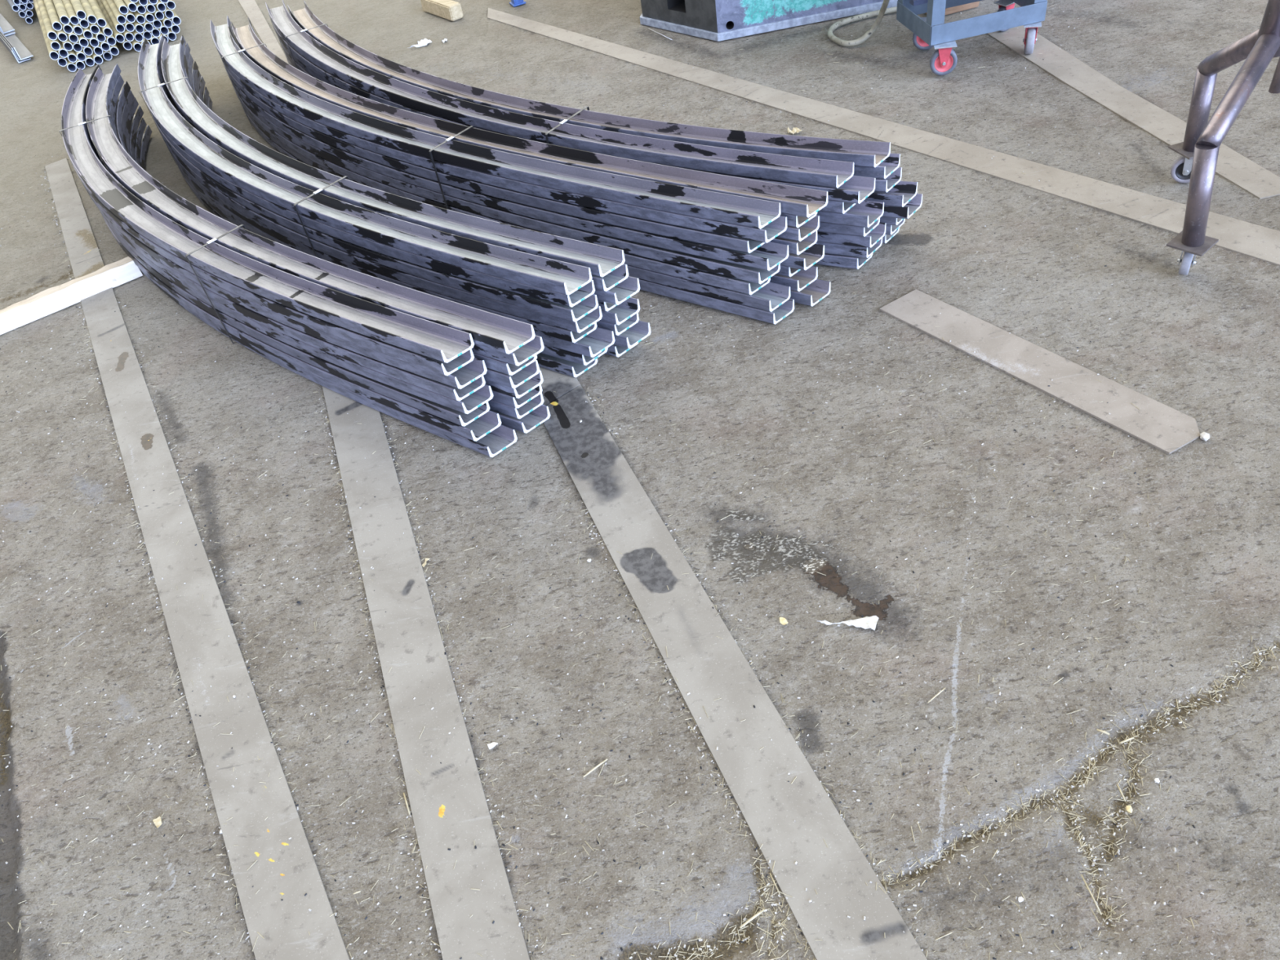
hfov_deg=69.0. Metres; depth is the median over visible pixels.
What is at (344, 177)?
band
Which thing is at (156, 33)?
pipe
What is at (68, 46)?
pipe
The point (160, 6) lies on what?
pipe
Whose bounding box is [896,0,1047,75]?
trolley
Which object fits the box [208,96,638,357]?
channel
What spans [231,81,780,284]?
channel
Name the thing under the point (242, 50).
band
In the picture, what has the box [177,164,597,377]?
channel
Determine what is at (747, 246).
channel
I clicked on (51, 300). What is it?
timber beam
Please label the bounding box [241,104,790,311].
channel
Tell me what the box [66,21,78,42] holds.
pipe
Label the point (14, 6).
pipe
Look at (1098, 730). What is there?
stalk
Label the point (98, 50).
pipe
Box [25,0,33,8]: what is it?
pipe
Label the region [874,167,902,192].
channel
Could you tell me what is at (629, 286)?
channel
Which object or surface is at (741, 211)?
channel
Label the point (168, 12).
pipe
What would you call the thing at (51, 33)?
pipe
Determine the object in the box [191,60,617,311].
channel
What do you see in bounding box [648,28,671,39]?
stalk
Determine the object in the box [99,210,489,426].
channel
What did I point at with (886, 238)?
channel
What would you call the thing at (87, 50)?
pipe
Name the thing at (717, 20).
machine base
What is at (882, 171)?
channel
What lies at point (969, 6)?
wood offcut
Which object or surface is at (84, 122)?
band
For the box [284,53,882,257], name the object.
channel
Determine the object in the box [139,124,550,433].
channel
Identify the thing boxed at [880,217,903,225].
channel
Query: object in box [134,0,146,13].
pipe
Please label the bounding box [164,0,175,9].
pipe
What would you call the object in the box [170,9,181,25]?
pipe
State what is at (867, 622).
scrap
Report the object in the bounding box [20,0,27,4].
pipe
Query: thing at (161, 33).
pipe
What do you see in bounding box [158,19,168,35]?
pipe
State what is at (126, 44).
pipe
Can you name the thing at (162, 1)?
pipe
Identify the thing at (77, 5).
pipe
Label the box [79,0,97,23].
pipe
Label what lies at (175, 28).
pipe
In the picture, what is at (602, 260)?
channel
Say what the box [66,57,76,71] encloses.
pipe
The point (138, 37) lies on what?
pipe
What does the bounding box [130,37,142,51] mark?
pipe
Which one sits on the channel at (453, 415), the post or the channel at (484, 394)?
the channel at (484, 394)
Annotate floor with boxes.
[0,0,1279,959]
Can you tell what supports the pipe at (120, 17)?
on the pipe at (120, 28)
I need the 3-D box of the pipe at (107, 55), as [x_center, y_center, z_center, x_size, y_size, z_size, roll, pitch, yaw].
[-3.958,-3.416,6.577,0.047,0.047,3.400,-27,46,-16]
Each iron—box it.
[0,13,14,33]
[0,29,15,36]
[0,30,33,60]
[0,33,20,60]
[0,35,31,62]
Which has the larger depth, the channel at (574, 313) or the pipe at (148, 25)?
the pipe at (148, 25)
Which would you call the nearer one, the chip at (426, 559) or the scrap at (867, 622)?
the scrap at (867, 622)
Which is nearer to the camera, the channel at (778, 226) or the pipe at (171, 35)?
the channel at (778, 226)
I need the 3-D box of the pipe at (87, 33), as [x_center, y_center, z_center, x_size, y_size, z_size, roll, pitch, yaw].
[-4.002,-3.484,6.460,0.047,0.047,3.400,-27,46,-16]
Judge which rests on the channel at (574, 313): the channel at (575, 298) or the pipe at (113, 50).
the channel at (575, 298)
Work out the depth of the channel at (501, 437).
2.59 m
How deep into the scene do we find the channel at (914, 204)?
2.78 m
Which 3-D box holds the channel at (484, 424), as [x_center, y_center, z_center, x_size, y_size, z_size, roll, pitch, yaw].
[-1.593,-0.839,3.400,0.426,0.040,3.349,-35,49,-23]
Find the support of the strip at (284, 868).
on the floor
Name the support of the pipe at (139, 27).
on the pipe at (138, 37)
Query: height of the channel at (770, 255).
0.040 m
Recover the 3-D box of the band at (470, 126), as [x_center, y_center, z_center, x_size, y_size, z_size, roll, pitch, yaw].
[-0.614,-1.041,3.262,0.013,0.329,0.205,25,54,31]
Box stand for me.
[1166,0,1279,275]
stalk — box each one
[403,792,410,814]
[582,758,607,777]
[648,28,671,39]
[739,909,764,928]
[769,872,780,894]
[927,687,945,702]
[1080,874,1102,915]
[1096,728,1110,735]
[1116,784,1125,801]
[1119,737,1133,743]
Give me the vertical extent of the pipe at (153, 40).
0.047 m
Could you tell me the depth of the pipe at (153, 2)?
5.42 m
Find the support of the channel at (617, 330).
on the channel at (641, 330)
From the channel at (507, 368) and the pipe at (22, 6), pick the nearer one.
the channel at (507, 368)
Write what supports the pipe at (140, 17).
on the pipe at (148, 25)
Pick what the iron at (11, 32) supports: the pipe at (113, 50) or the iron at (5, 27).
the iron at (5, 27)
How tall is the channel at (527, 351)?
0.040 m
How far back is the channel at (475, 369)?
2.56 m
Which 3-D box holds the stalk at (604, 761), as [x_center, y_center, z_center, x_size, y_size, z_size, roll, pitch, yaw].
[-0.085,0.547,1.769,0.056,0.004,0.004,-32,48,-21]
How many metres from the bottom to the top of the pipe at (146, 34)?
0.047 m
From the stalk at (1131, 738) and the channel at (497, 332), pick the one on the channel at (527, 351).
the channel at (497, 332)
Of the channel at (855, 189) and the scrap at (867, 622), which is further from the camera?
the channel at (855, 189)
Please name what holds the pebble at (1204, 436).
on the floor
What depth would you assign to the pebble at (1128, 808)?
1.57 m
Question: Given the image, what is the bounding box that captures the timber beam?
[0,256,142,334]
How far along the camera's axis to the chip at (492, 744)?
1.83 m
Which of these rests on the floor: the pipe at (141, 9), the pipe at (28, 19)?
the pipe at (28, 19)
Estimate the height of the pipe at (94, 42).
0.047 m
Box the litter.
[0,4,1279,959]
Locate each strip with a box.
[44,158,350,959]
[238,0,288,63]
[322,386,529,959]
[487,8,1279,266]
[538,366,580,405]
[542,385,927,959]
[879,288,1199,453]
[986,25,1279,199]
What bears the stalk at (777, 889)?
on the floor
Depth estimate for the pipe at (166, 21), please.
5.53 m
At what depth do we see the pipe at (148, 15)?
5.46 m
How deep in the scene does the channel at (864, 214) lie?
2.72 m
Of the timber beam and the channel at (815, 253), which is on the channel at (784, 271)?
the channel at (815, 253)
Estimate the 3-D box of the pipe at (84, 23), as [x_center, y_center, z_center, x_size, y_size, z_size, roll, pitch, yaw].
[-4.008,-3.535,6.434,0.047,0.047,3.400,-27,46,-16]
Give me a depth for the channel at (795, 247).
2.65 m
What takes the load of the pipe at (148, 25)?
on the pipe at (156, 33)
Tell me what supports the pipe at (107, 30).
on the pipe at (110, 40)
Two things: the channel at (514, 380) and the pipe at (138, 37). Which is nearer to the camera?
the channel at (514, 380)
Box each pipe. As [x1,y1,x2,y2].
[7,0,19,11]
[12,0,20,4]
[17,0,26,10]
[17,4,26,17]
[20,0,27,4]
[23,4,33,17]
[23,13,32,23]
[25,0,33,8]
[32,0,58,60]
[36,0,57,39]
[36,2,60,50]
[43,0,62,31]
[52,0,72,33]
[53,0,69,24]
[53,2,67,41]
[56,33,68,57]
[57,50,66,66]
[61,32,72,50]
[62,0,79,25]
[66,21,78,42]
[66,48,77,62]
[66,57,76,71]
[69,20,83,35]
[70,0,86,19]
[71,40,82,52]
[74,49,85,61]
[74,51,84,69]
[76,33,88,47]
[78,17,88,28]
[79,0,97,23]
[81,26,93,39]
[82,39,93,55]
[84,53,94,66]
[87,0,106,26]
[88,22,99,34]
[88,31,98,47]
[88,40,102,64]
[91,43,102,55]
[94,0,112,36]
[94,22,106,42]
[96,0,124,42]
[98,39,110,51]
[100,0,124,32]
[100,26,115,45]
[102,48,111,60]
[106,0,126,23]
[109,44,119,55]
[113,0,128,14]
[121,32,132,49]
[122,0,135,22]
[122,23,133,41]
[123,0,137,11]
[123,13,134,31]
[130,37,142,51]
[131,9,145,23]
[131,29,143,41]
[132,18,144,33]
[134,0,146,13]
[137,0,147,5]
[139,33,150,44]
[141,23,151,39]
[142,6,154,22]
[142,13,153,31]
[144,0,155,13]
[148,0,157,4]
[149,31,159,44]
[151,13,161,28]
[151,22,159,37]
[153,4,164,19]
[154,0,165,11]
[157,29,168,42]
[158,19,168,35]
[160,0,168,3]
[160,11,172,27]
[162,3,173,18]
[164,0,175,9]
[166,27,176,40]
[169,18,179,33]
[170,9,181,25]
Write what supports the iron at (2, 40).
on the floor
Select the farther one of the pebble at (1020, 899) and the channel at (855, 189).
the channel at (855, 189)
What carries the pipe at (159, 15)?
on the pipe at (157, 23)
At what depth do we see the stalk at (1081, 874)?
1.49 m
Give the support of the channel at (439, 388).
on the channel at (484, 394)
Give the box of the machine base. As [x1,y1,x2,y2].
[640,0,897,41]
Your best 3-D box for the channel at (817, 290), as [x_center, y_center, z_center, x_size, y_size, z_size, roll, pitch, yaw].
[-0.783,-1.199,3.668,3.470,0.040,0.363,31,57,35]
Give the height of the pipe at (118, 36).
0.047 m
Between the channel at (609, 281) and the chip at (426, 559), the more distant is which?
the channel at (609, 281)
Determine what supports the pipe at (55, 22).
on the pipe at (61, 34)
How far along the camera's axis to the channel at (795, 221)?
2.59 m
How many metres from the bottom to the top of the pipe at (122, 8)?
0.047 m
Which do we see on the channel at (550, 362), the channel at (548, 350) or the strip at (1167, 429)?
the channel at (548, 350)
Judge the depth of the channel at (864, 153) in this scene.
3.10 m
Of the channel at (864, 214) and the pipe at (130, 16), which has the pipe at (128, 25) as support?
the pipe at (130, 16)
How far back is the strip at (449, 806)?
1.90 m
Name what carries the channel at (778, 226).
on the channel at (747, 246)
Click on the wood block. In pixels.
(450, 10)
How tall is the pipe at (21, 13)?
0.040 m
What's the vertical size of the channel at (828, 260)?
0.040 m
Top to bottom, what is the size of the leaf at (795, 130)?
0.011 m
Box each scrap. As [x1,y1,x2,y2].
[407,38,431,48]
[817,615,878,630]
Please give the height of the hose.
0.426 m
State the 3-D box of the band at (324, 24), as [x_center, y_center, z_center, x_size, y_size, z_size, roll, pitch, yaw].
[-1.498,-1.933,4.354,0.199,0.329,0.013,-27,46,-16]
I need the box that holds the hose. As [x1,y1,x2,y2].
[827,0,897,46]
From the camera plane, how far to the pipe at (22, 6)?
6.28 m
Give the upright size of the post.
0.300 m
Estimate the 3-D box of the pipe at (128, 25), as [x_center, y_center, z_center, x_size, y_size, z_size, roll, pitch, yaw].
[-3.810,-3.568,6.546,0.047,0.047,3.400,-27,46,-16]
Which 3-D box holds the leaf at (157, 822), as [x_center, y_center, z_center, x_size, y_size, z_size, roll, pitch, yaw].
[-0.939,0.666,1.817,0.015,0.004,0.026,-36,49,-24]
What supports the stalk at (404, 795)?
on the floor
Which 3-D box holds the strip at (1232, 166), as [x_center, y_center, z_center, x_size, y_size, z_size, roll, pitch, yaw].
[1.718,-1.463,3.480,0.171,0.006,1.841,-14,44,-4]
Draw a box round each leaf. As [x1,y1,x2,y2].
[152,816,162,827]
[779,617,787,625]
[787,127,801,133]
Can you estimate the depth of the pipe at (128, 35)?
5.46 m
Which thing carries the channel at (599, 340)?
on the channel at (548, 350)
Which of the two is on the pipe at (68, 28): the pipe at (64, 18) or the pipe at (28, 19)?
the pipe at (64, 18)
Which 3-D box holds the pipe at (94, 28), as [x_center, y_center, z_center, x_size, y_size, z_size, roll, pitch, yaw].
[-3.966,-3.517,6.466,0.047,0.047,3.400,-27,46,-16]
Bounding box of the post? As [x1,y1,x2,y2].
[509,0,525,7]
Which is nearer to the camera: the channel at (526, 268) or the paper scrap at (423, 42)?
the channel at (526, 268)
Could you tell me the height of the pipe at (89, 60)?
0.047 m
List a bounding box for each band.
[59,115,133,158]
[139,76,194,164]
[185,224,245,344]
[221,43,266,128]
[284,23,328,69]
[293,176,349,257]
[428,125,474,209]
[545,106,589,143]
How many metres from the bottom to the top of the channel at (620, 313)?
0.040 m
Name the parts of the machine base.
panel, panel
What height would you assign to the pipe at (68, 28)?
0.047 m
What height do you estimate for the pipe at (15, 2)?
0.040 m
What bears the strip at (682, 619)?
on the floor
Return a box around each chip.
[422,558,430,567]
[487,742,497,749]
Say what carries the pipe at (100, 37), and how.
on the pipe at (104, 45)
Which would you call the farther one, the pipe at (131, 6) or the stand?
the pipe at (131, 6)
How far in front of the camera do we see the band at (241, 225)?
2.87 m
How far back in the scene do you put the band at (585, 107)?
3.11 m
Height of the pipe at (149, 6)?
0.047 m
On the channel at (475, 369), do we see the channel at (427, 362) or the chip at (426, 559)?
the channel at (427, 362)
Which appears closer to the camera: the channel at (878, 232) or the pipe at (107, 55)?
the channel at (878, 232)
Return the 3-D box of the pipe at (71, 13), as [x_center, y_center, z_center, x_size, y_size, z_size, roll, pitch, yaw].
[-4.044,-3.537,6.401,0.047,0.047,3.400,-27,46,-16]
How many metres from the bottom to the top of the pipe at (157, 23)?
0.047 m
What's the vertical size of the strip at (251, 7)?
0.006 m
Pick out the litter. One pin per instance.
(1094, 863)
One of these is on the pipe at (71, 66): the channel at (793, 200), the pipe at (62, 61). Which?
the pipe at (62, 61)
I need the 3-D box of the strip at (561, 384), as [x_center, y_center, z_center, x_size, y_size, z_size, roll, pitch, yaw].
[-0.388,-0.503,2.909,0.142,0.008,0.938,-21,45,-10]
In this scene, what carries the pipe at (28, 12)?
on the pipe at (28, 19)
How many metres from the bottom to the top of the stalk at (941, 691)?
0.003 m
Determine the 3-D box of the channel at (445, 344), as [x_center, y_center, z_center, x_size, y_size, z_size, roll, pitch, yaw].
[-1.636,-1.028,3.249,0.430,0.040,3.353,-34,48,-23]
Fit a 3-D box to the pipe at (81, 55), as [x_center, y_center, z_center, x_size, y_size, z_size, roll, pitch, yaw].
[-4.066,-3.379,6.504,0.047,0.047,3.400,-27,46,-16]
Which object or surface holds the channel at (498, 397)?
on the channel at (518, 413)
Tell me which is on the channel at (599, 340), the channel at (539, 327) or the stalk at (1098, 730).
the channel at (539, 327)
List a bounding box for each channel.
[61,64,474,363]
[71,128,474,375]
[81,142,487,389]
[85,63,535,354]
[95,74,544,365]
[98,155,485,400]
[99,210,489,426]
[100,211,493,413]
[102,215,501,441]
[115,80,537,375]
[121,89,539,388]
[125,97,543,398]
[129,106,542,408]
[134,117,543,418]
[137,34,591,295]
[137,266,517,457]
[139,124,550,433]
[151,84,598,321]
[153,64,595,306]
[160,35,625,277]
[161,102,596,342]
[162,93,602,333]
[172,108,614,357]
[175,53,639,305]
[177,42,628,291]
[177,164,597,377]
[178,167,608,365]
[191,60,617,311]
[196,70,639,324]
[199,75,639,335]
[203,86,650,348]
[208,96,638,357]
[209,15,781,229]
[220,37,765,253]
[221,26,786,243]
[226,44,788,271]
[231,17,827,217]
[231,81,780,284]
[231,84,770,294]
[240,27,817,227]
[240,102,794,324]
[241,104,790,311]
[255,34,819,241]
[265,0,853,188]
[268,13,875,204]
[277,36,884,227]
[278,37,856,213]
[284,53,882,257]
[284,53,885,248]
[287,0,890,167]
[287,57,879,236]
[288,12,900,178]
[769,230,817,254]
[769,266,817,291]
[775,265,800,276]
[780,243,824,270]
[789,279,831,306]
[814,253,872,269]
[864,181,917,207]
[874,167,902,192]
[880,193,922,218]
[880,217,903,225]
[882,227,899,243]
[884,218,905,235]
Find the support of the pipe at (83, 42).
on the pipe at (87, 50)
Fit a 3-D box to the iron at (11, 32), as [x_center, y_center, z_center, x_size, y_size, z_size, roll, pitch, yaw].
[-4.676,-3.397,6.642,0.074,0.074,1.900,-32,48,-21]
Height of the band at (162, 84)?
0.329 m
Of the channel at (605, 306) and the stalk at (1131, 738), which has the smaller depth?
the stalk at (1131, 738)
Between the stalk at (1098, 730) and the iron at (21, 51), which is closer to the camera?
the stalk at (1098, 730)
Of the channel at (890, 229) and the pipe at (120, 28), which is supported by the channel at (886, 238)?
the channel at (890, 229)
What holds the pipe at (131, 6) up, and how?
on the pipe at (140, 17)
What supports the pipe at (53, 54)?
on the pipe at (62, 61)
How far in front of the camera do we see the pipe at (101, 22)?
5.44 m
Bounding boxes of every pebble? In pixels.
[1017,896,1023,902]
[1125,805,1133,813]
[1154,777,1159,782]
[1200,431,1209,440]
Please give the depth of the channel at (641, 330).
2.66 m
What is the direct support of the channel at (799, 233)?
on the channel at (795, 247)
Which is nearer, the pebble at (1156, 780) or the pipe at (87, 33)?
the pebble at (1156, 780)
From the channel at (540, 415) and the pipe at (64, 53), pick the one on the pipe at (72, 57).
the pipe at (64, 53)
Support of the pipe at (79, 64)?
on the floor
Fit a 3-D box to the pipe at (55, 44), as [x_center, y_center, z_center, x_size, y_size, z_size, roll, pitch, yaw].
[-4.160,-3.400,6.416,0.047,0.047,3.400,-27,46,-16]
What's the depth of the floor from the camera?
2.12 m
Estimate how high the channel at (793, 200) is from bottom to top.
0.040 m
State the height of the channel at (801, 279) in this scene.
0.040 m
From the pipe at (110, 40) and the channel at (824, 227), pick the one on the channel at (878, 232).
the channel at (824, 227)
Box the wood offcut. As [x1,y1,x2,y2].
[924,0,979,15]
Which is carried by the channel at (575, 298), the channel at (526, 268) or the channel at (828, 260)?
the channel at (526, 268)
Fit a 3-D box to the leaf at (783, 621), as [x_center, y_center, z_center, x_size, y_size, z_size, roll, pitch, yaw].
[0.299,0.295,1.953,0.014,0.004,0.023,-22,45,-11]
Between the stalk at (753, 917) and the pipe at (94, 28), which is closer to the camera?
the stalk at (753, 917)
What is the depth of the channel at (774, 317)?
2.78 m
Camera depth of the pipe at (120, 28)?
5.51 m
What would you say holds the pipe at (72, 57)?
on the pipe at (79, 64)
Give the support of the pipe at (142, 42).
on the floor
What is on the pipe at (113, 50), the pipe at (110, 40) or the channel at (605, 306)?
the pipe at (110, 40)
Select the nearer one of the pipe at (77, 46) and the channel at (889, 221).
the channel at (889, 221)
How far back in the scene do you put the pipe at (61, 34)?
5.30 m
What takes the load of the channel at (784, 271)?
on the channel at (801, 279)
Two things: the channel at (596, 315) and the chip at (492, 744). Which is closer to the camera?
the chip at (492, 744)
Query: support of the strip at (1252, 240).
on the floor
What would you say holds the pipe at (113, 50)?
on the floor
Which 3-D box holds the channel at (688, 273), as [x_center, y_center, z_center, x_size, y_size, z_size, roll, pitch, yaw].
[-0.966,-1.265,3.654,0.387,0.040,3.543,-37,50,-25]
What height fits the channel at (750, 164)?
0.040 m
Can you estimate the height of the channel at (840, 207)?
0.040 m
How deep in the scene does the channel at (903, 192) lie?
2.76 m
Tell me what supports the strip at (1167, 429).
on the floor
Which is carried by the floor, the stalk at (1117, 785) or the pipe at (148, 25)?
the stalk at (1117, 785)
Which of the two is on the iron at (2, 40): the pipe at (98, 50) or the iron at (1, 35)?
the iron at (1, 35)
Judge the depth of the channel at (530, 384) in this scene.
2.44 m
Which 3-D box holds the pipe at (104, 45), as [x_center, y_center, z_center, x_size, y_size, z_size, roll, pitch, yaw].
[-3.943,-3.449,6.531,0.047,0.047,3.400,-27,46,-16]
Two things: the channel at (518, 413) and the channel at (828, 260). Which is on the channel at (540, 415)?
the channel at (518, 413)
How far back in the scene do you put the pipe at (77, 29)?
5.33 m
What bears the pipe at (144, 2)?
on the pipe at (149, 6)
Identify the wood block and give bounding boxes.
[420,0,463,21]

